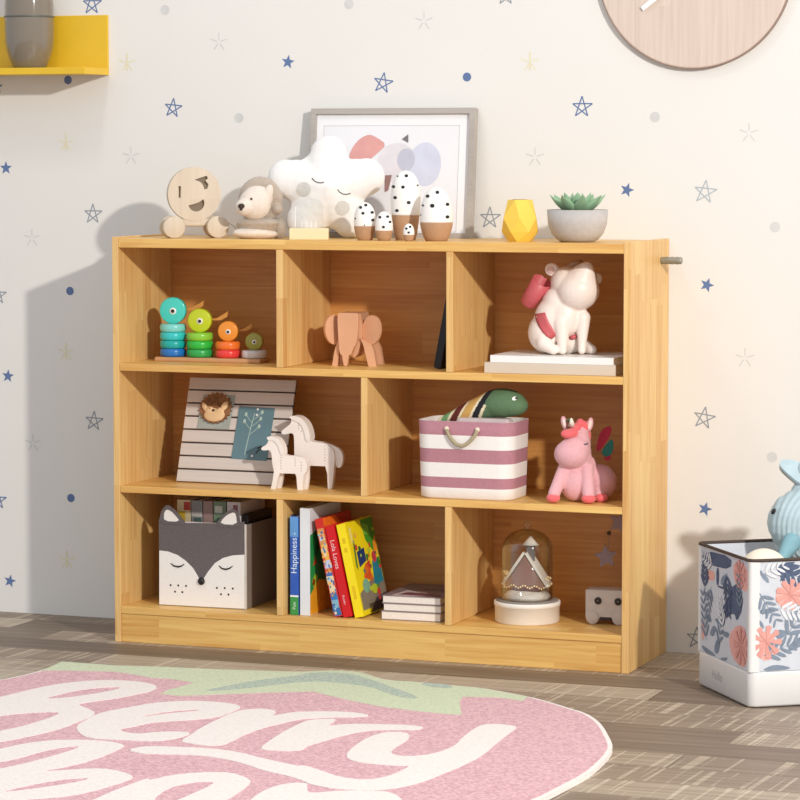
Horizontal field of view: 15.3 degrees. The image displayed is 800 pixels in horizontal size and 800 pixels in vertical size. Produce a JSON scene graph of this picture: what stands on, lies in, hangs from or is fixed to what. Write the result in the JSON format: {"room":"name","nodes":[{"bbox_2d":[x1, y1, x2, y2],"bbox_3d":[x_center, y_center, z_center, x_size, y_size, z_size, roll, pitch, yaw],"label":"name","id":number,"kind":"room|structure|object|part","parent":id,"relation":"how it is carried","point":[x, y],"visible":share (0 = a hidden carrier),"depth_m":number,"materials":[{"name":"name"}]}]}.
{"room":"child's bedroom","nodes":[
{"label":"child's bedroom","id":0,"kind":"room"},
{"bbox_2d":[0,0,799,653],"bbox_3d":[0.418,-1.034,6.568,9.000,3.230,0.101,2,5,20],"label":"wall","id":1,"kind":"structure","parent":0,"point":[706,162],"depth_m":6.70,"materials":[{"name":"white paint"}]},
{"bbox_2d":[0,15,108,75],"bbox_3d":[-0.990,-0.830,6.993,0.620,0.139,0.125,2,5,20],"label":"wall shelf","id":2,"kind":"object","parent":1,"relation":"attached to","point":[81,42],"visible":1,"depth_m":6.96,"materials":[{"name":"yellow paint"}]},
{"bbox_2d":[4,0,53,67],"bbox_3d":[-0.863,-0.884,6.940,0.117,0.225,0.117,2,5,20],"label":"vase","id":3,"kind":"object","parent":2,"relation":"on","point":[28,24],"visible":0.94,"depth_m":6.90,"materials":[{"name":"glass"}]},
{"bbox_2d":[602,0,787,68],"bbox_3d":[0.634,-0.930,6.427,0.433,0.433,0.027,2,5,20],"label":"wall clock","id":4,"kind":"object","parent":1,"relation":"attached to","point":[684,34],"visible":1,"depth_m":6.44,"materials":[{"name":"brown wood"}]},
{"bbox_2d":[0,611,799,799],"bbox_3d":[-0.951,0.863,3.060,9.000,0.030,7.901,2,5,20],"label":"floor","id":5,"kind":"structure","parent":0,"point":[672,736],"depth_m":6.01,"materials":[{"name":"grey wood"}]},
{"bbox_2d":[0,662,611,799],"bbox_3d":[-0.421,0.643,5.445,1.548,0.011,1.786,2,5,20],"label":"rug","id":6,"kind":"object","parent":5,"relation":"on","point":[69,730],"visible":1,"depth_m":5.56,"materials":[{"name":"pink carpet"}]},
{"bbox_2d":[112,234,682,673],"bbox_3d":[-0.005,0.097,6.605,1.247,0.910,0.300,2,5,20],"label":"bookcase","id":7,"kind":"object","parent":5,"relation":"on","point":[288,289],"visible":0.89,"depth_m":6.61,"materials":[{"name":"brown wood"}]},
{"bbox_3d":[-0.582,0.079,6.821,0.015,0.910,0.300,2,5,20],"label":"panel","id":8,"kind":"part","parent":7,"relation":"part of","materials":[{"name":"brown wood"}]},
{"bbox_2d":[159,167,236,237],"bbox_3d":[-0.449,-0.441,6.670,0.173,0.158,0.061,-1,5,-14],"label":"toy","id":9,"kind":"object","parent":7,"relation":"on","point":[193,193],"visible":1,"depth_m":6.66,"materials":[{"name":"brown wood"}]},
{"bbox_2d":[155,297,268,363],"bbox_3d":[-0.422,-0.158,6.714,0.259,0.144,0.062,2,5,19],"label":"stacking toy","id":10,"kind":"object","parent":7,"relation":"on","point":[173,310],"visible":1,"depth_m":6.71,"materials":[{"name":"multicoloured wood"}]},
{"bbox_3d":[-0.423,-0.091,6.720,0.256,0.010,0.062,2,5,19],"label":"board","id":11,"kind":"part","parent":10,"relation":"part of","materials":[{"name":"brown wood"}]},
{"bbox_2d":[159,505,276,609],"bbox_3d":[-0.412,0.345,6.767,0.214,0.227,0.198,2,5,20],"label":"bin","id":12,"kind":"object","parent":7,"relation":"on","point":[228,563],"visible":0.98,"depth_m":6.69,"materials":[{"name":"grey fabric"}]},
{"bbox_2d":[177,496,205,521],"bbox_3d":[-0.463,0.335,6.802,0.033,0.232,0.140,2,5,20],"label":"book","id":13,"kind":"object","parent":12,"relation":"in","point":[183,504],"visible":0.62,"depth_m":6.73,"materials":[{"name":"paper"}]},
{"bbox_3d":[-0.442,0.369,6.688,0.214,0.192,0.007,2,5,20],"label":"panel","id":14,"kind":"part","parent":12,"relation":"part of","materials":[{"name":"white fabric"}]},
{"bbox_2d":[191,496,215,521],"bbox_3d":[-0.433,0.336,6.791,0.027,0.232,0.140,2,5,20],"label":"book","id":15,"kind":"object","parent":12,"relation":"in","point":[196,504],"visible":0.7,"depth_m":6.72,"materials":[{"name":"paper"}]},
{"bbox_2d":[203,497,226,522],"bbox_3d":[-0.407,0.337,6.782,0.023,0.232,0.140,2,5,20],"label":"book","id":16,"kind":"object","parent":12,"relation":"in","point":[208,507],"visible":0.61,"depth_m":6.71,"materials":[{"name":"paper"}]},
{"bbox_2d":[213,497,238,522],"bbox_3d":[-0.380,0.338,6.771,0.031,0.232,0.140,2,5,20],"label":"book","id":17,"kind":"object","parent":12,"relation":"in","point":[220,506],"visible":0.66,"depth_m":6.70,"materials":[{"name":"paper"}]},
{"bbox_2d":[227,498,264,521],"bbox_3d":[-0.348,0.339,6.759,0.033,0.232,0.140,2,5,20],"label":"book","id":18,"kind":"object","parent":12,"relation":"in","point":[242,506],"visible":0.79,"depth_m":6.72,"materials":[{"name":"paper"}]},
{"bbox_2d":[243,508,271,523],"bbox_3d":[-0.322,0.353,6.751,0.012,0.205,0.140,2,5,20],"label":"book","id":19,"kind":"object","parent":12,"relation":"in","point":[255,516],"visible":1,"depth_m":6.73,"materials":[{"name":"black paper"}]},
{"bbox_2d":[176,377,296,485],"bbox_3d":[-0.369,0.072,6.751,0.262,0.236,0.090,2,5,20],"label":"board","id":20,"kind":"object","parent":7,"relation":"on","point":[206,453],"visible":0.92,"depth_m":6.75,"materials":[{"name":"white wood"}]},
{"bbox_2d":[197,392,235,428],"bbox_3d":[-0.418,0.023,6.769,0.085,0.082,0.033,2,5,21],"label":"card","id":21,"kind":"object","parent":20,"relation":"attached to","point":[216,410],"visible":1,"depth_m":6.76,"materials":[{"name":"brown paper"}]},
{"bbox_2d":[231,406,274,460],"bbox_3d":[-0.331,0.075,6.727,0.090,0.118,0.041,2,5,20],"label":"card","id":22,"kind":"object","parent":20,"relation":"attached to","point":[254,424],"visible":0.99,"depth_m":6.73,"materials":[{"name":"teal paper"}]},
{"bbox_2d":[233,176,285,238],"bbox_3d":[-0.312,-0.425,6.616,0.123,0.142,0.088,-2,5,-19],"label":"lion","id":23,"kind":"object","parent":7,"relation":"on","point":[260,200],"visible":0.98,"depth_m":6.59},
{"bbox_2d":[233,229,277,238],"bbox_3d":[-0.320,-0.370,6.622,0.102,0.028,0.071,0,5,-4],"label":"cushion","id":24,"kind":"object","parent":23,"relation":"attached to","point":[240,233],"depth_m":6.60,"materials":[{"name":"beige fabric"}]},
{"bbox_2d":[261,435,309,489],"bbox_3d":[-0.254,0.139,6.624,0.108,0.117,0.026,2,5,18],"label":"horse","id":25,"kind":"object","parent":7,"relation":"on","point":[282,462],"visible":1,"depth_m":6.62},
{"bbox_3d":[-0.275,0.178,6.627,0.023,0.040,0.009,2,5,18],"label":"leg","id":26,"kind":"part","parent":25,"relation":"part of","materials":[{"name":"white paint"}]},
{"bbox_3d":[-0.266,0.177,6.639,0.017,0.040,0.009,2,5,18],"label":"leg","id":27,"kind":"part","parent":25,"relation":"part of","materials":[{"name":"white paint"}]},
{"bbox_3d":[-0.222,0.179,6.610,0.022,0.040,0.009,2,5,18],"label":"leg","id":28,"kind":"part","parent":25,"relation":"part of","materials":[{"name":"white paint"}]},
{"bbox_3d":[-0.211,0.176,6.622,0.022,0.044,0.009,2,5,18],"label":"leg","id":29,"kind":"part","parent":25,"relation":"part of","materials":[{"name":"white paint"}]},
{"bbox_2d":[290,514,299,614],"bbox_3d":[-0.203,0.359,6.653,0.020,0.218,0.170,2,5,20],"label":"picture book","id":30,"kind":"object","parent":7,"relation":"on","point":[295,519],"visible":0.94,"depth_m":6.57,"materials":[{"name":"paper"}]},
{"bbox_2d":[289,206,328,239],"bbox_3d":[-0.199,-0.396,6.524,0.085,0.091,0.032,0,5,3],"label":"ornament","id":31,"kind":"object","parent":7,"relation":"on","point":[294,233],"visible":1,"depth_m":6.51,"materials":[{"name":"brown wood"}]},
{"bbox_2d":[281,415,344,488],"bbox_3d":[-0.193,0.115,6.648,0.143,0.160,0.033,2,5,18],"label":"horse","id":32,"kind":"object","parent":7,"relation":"on","point":[319,453],"visible":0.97,"depth_m":6.63},
{"bbox_3d":[-0.155,0.169,6.632,0.023,0.057,0.012,2,5,18],"label":"leg","id":33,"kind":"part","parent":32,"relation":"part of","materials":[{"name":"white paint"}]},
{"bbox_2d":[300,501,340,615],"bbox_3d":[-0.176,0.349,6.651,0.024,0.238,0.185,2,5,20],"label":"picture book","id":34,"kind":"object","parent":7,"relation":"on","point":[315,598],"visible":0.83,"depth_m":6.58,"materials":[{"name":"paper"}]},
{"bbox_2d":[268,136,384,237],"bbox_3d":[-0.164,-0.474,6.644,0.253,0.228,0.105,1,5,13],"label":"star","id":35,"kind":"object","parent":7,"relation":"on","point":[326,187],"visible":0.9,"depth_m":6.62,"materials":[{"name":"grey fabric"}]},
{"bbox_2d":[315,510,350,616],"bbox_3d":[-0.128,0.361,6.624,0.065,0.218,0.166,2,5,20],"label":"picture book","id":36,"kind":"object","parent":7,"relation":"on","point":[334,518],"visible":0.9,"depth_m":6.55,"materials":[{"name":"paper"}]},
{"bbox_2d":[325,517,359,617],"bbox_3d":[-0.107,0.369,6.614,0.063,0.203,0.160,2,5,20],"label":"picture book","id":37,"kind":"object","parent":7,"relation":"on","point":[331,530],"visible":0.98,"depth_m":6.54,"materials":[{"name":"red paper"}]},
{"bbox_2d":[324,311,383,366],"bbox_3d":[-0.097,-0.136,6.608,0.130,0.118,0.103,1,5,11],"label":"elephant","id":38,"kind":"object","parent":7,"relation":"on","point":[348,330],"visible":1,"depth_m":6.57},
{"bbox_3d":[-0.137,-0.106,6.587,0.024,0.062,0.018,1,5,11],"label":"leg","id":39,"kind":"part","parent":38,"relation":"part of","materials":[{"name":"pink wood"}]},
{"bbox_3d":[-0.068,-0.105,6.573,0.036,0.062,0.018,1,5,11],"label":"leg","id":40,"kind":"part","parent":38,"relation":"part of","materials":[{"name":"pink wood"}]},
{"bbox_3d":[-0.054,-0.111,6.642,0.036,0.062,0.018,1,5,11],"label":"leg","id":41,"kind":"part","parent":38,"relation":"part of","materials":[{"name":"pink wood"}]},
{"bbox_2d":[336,515,386,617],"bbox_3d":[-0.082,0.368,6.609,0.064,0.207,0.160,2,5,20],"label":"picture book","id":42,"kind":"object","parent":7,"relation":"on","point":[357,539],"visible":0.97,"depth_m":6.58,"materials":[{"name":"paper"}]},
{"bbox_2d":[354,202,375,239],"bbox_3d":[-0.077,-0.390,6.506,0.048,0.083,0.049,0,5,1],"label":"doll","id":43,"kind":"object","parent":7,"relation":"on","point":[364,216],"visible":1,"depth_m":6.49,"materials":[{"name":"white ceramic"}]},
{"bbox_3d":[-0.030,0.206,6.614,1.169,0.015,0.281,2,5,20],"label":"shelf","id":44,"kind":"part","parent":7,"relation":"part of","materials":[{"name":"brown wood"}]},
{"bbox_3d":[-0.030,-0.068,6.592,1.169,0.016,0.281,2,5,20],"label":"shelf","id":45,"kind":"part","parent":7,"relation":"part of","materials":[{"name":"brown wood"}]},
{"bbox_2d":[375,211,392,240],"bbox_3d":[-0.035,-0.378,6.475,0.039,0.064,0.039,0,5,1],"label":"doll","id":46,"kind":"object","parent":7,"relation":"on","point":[383,224],"visible":1,"depth_m":6.46,"materials":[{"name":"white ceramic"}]},
{"bbox_2d":[310,108,477,238],"bbox_3d":[-0.019,-0.508,6.687,0.392,0.292,0.051,2,5,20],"label":"framed print","id":47,"kind":"object","parent":7,"relation":"on","point":[438,146],"visible":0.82,"depth_m":6.66,"materials":[{"name":"grey wood"}]},
{"bbox_3d":[0.021,0.087,6.742,1.169,0.866,0.012,2,5,20],"label":"panel","id":48,"kind":"part","parent":7,"relation":"part of","materials":[{"name":"brown wood"}]},
{"bbox_2d":[391,170,420,239],"bbox_3d":[0.012,-0.426,6.518,0.066,0.152,0.066,0,5,1],"label":"doll","id":49,"kind":"object","parent":7,"relation":"on","point":[405,188],"visible":0.93,"depth_m":6.49,"materials":[{"name":"white wood"}]},
{"bbox_2d":[403,224,413,240],"bbox_3d":[0.019,-0.361,6.429,0.024,0.038,0.025,0,5,1],"label":"doll","id":50,"kind":"object","parent":7,"relation":"on","point":[408,232],"visible":1,"depth_m":6.42,"materials":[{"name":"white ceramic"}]},
{"bbox_2d":[381,609,444,621],"bbox_3d":[0.054,0.464,6.589,0.139,0.019,0.190,2,5,19],"label":"book","id":51,"kind":"object","parent":7,"relation":"on","point":[387,615],"visible":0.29,"depth_m":6.50,"materials":[{"name":"white paper"}]},
{"bbox_2d":[383,603,444,613],"bbox_3d":[0.057,0.446,6.585,0.135,0.017,0.188,2,5,19],"label":"book","id":52,"kind":"object","parent":51,"relation":"on","point":[387,606],"visible":0.3,"depth_m":6.50,"materials":[{"name":"white paper"}]},
{"bbox_2d":[382,583,444,605],"bbox_3d":[0.055,0.429,6.585,0.136,0.018,0.190,2,5,19],"label":"book","id":53,"kind":"object","parent":52,"relation":"on","point":[411,593],"visible":0.71,"depth_m":6.52,"materials":[{"name":"paper"}]},
{"bbox_2d":[420,187,452,240],"bbox_3d":[0.079,-0.402,6.452,0.072,0.116,0.072,0,5,1],"label":"doll","id":54,"kind":"object","parent":7,"relation":"on","point":[436,211],"visible":1,"depth_m":6.43,"materials":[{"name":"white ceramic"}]},
{"bbox_2d":[434,300,445,368],"bbox_3d":[0.125,-0.172,6.547,0.053,0.200,0.155,2,5,20],"label":"book","id":55,"kind":"object","parent":7,"relation":"on","point":[440,358],"visible":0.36,"depth_m":6.48,"materials":[{"name":"black paper"}]},
{"bbox_2d":[419,415,528,500],"bbox_3d":[0.158,0.126,6.469,0.222,0.169,0.155,2,5,20],"label":"storage basket","id":56,"kind":"object","parent":7,"relation":"on","point":[487,461],"visible":1,"depth_m":6.41,"materials":[{"name":"white fabric"}]},
{"bbox_3d":[0.132,0.082,6.399,0.078,0.040,0.012,2,5,20],"label":"rope handle","id":57,"kind":"part","parent":56,"relation":"part of","materials":[{"name":"fabric"}]},
{"bbox_2d":[438,388,527,420],"bbox_3d":[0.178,0.016,6.431,0.204,0.085,0.071,2,5,20],"label":"plush toy","id":58,"kind":"object","parent":56,"relation":"in","point":[500,402],"visible":1,"depth_m":6.40,"materials":[{"name":"green fabric"}]},
{"bbox_2d":[457,417,512,422],"bbox_3d":[0.183,0.066,6.417,0.119,0.056,0.038,2,5,20],"label":"folded cloth","id":59,"kind":"object","parent":56,"relation":"in","point":[464,419],"visible":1,"depth_m":6.40,"materials":[{"name":"white fabric"}]},
{"bbox_2d":[502,199,537,241],"bbox_3d":[0.258,-0.386,6.412,0.079,0.090,0.081,0,5,3],"label":"vase","id":60,"kind":"object","parent":7,"relation":"on","point":[519,220],"visible":1,"depth_m":6.38,"materials":[{"name":"yellow ceramic"}]},
{"bbox_2d":[494,521,559,625],"bbox_3d":[0.277,0.372,6.487,0.144,0.220,0.144,2,5,20],"label":"glass dome","id":61,"kind":"object","parent":7,"relation":"on","point":[526,604],"visible":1,"depth_m":6.46,"materials":[{"name":"glass"},{"name":"white plastic"},{"name":"grey plastic"}]},
{"bbox_3d":[0.277,0.347,6.486,0.112,0.170,0.112,2,5,20],"label":"glass","id":62,"kind":"part","parent":61,"relation":"part of","materials":[{"name":"clear glass"}]},
{"bbox_2d":[484,361,622,375],"bbox_3d":[0.350,-0.073,6.424,0.290,0.022,0.200,2,5,19],"label":"book","id":63,"kind":"object","parent":7,"relation":"on","point":[489,367],"visible":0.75,"depth_m":6.33,"materials":[{"name":"white paper"}]},
{"bbox_2d":[490,350,622,364],"bbox_3d":[0.354,-0.092,6.419,0.274,0.015,0.190,2,5,20],"label":"book","id":64,"kind":"object","parent":63,"relation":"on","point":[516,356],"visible":0.87,"depth_m":6.35,"materials":[{"name":"white paper"}]},
{"bbox_2d":[521,260,601,354],"bbox_3d":[0.344,-0.199,6.405,0.174,0.204,0.106,2,5,18],"label":"bear figurine","id":65,"kind":"object","parent":64,"relation":"on","point":[560,323],"visible":1,"depth_m":6.37,"materials":[{"name":"white ceramic"}]},
{"bbox_2d":[547,192,607,241],"bbox_3d":[0.379,-0.391,6.372,0.131,0.106,0.131,0,5,3],"label":"succulent","id":66,"kind":"object","parent":7,"relation":"on","point":[577,219],"visible":1,"depth_m":6.33,"materials":[{"name":"grey concrete"}]},
{"bbox_2d":[547,209,607,241],"bbox_3d":[0.379,-0.372,6.373,0.131,0.069,0.131,0,5,3],"label":"bowl","id":67,"kind":"object","parent":7,"relation":"on","point":[566,225],"depth_m":6.32,"materials":[{"name":"grey ceramic"}]},
{"bbox_2d":[546,416,616,502],"bbox_3d":[0.395,0.127,6.378,0.094,0.183,0.170,4,6,43],"label":"plush unicorn","id":68,"kind":"object","parent":7,"relation":"on","point":[578,476],"visible":1,"depth_m":6.36,"materials":[{"name":"pink fabric"}]},
{"bbox_2d":[585,586,621,624],"bbox_3d":[0.450,0.446,6.468,0.089,0.075,0.051,1,5,17],"label":"toy","id":69,"kind":"object","parent":7,"relation":"on","point":[602,603],"visible":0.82,"depth_m":6.45,"materials":[{"name":"grey plastic"}]},
{"bbox_2d":[594,514,621,566],"bbox_3d":[0.464,0.294,6.502,0.082,0.142,0.010,1,5,6],"label":"garland","id":70,"kind":"object","parent":7,"relation":"hanging from","point":[605,556],"visible":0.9,"depth_m":6.50,"materials":[{"name":"fabric"}]},
{"bbox_3d":[0.527,0.113,6.406,0.015,0.910,0.300,2,5,20],"label":"panel","id":71,"kind":"part","parent":7,"relation":"part of","materials":[{"name":"brown wood"}]},
{"bbox_2d":[698,539,799,707],"bbox_3d":[0.826,0.447,6.078,0.367,0.298,0.292,-1,5,-15],"label":"bin","id":72,"kind":"object","parent":5,"relation":"on","point":[749,609],"visible":0.98,"depth_m":5.92,"materials":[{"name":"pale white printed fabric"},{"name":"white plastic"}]},
{"bbox_3d":[0.625,0.408,6.159,0.018,0.220,0.018,-1,5,-15],"label":"corner post","id":73,"kind":"part","parent":72,"relation":"part of","materials":[{"name":"white plastic"}]},
{"bbox_3d":[0.700,0.429,5.902,0.024,0.220,0.018,-1,5,-15],"label":"corner post","id":74,"kind":"part","parent":72,"relation":"part of","materials":[{"name":"white plastic"}]},
{"bbox_2d":[745,548,783,558],"bbox_3d":[0.732,0.350,6.000,0.104,0.104,0.104,2,5,20],"label":"ball","id":75,"kind":"object","parent":72,"relation":"in","point":[763,553],"visible":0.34,"depth_m":5.97,"materials":[{"name":"beige plastic"}]},
{"bbox_2d":[767,459,799,557],"bbox_3d":[0.826,0.228,6.074,0.153,0.212,0.154,0,5,4],"label":"toy","id":76,"kind":"object","parent":72,"relation":"in","point":[783,520],"visible":0.91,"depth_m":6.05,"materials":[{"name":"pale blue ribbed fabric"},{"name":"teal fabric"}]}
]}

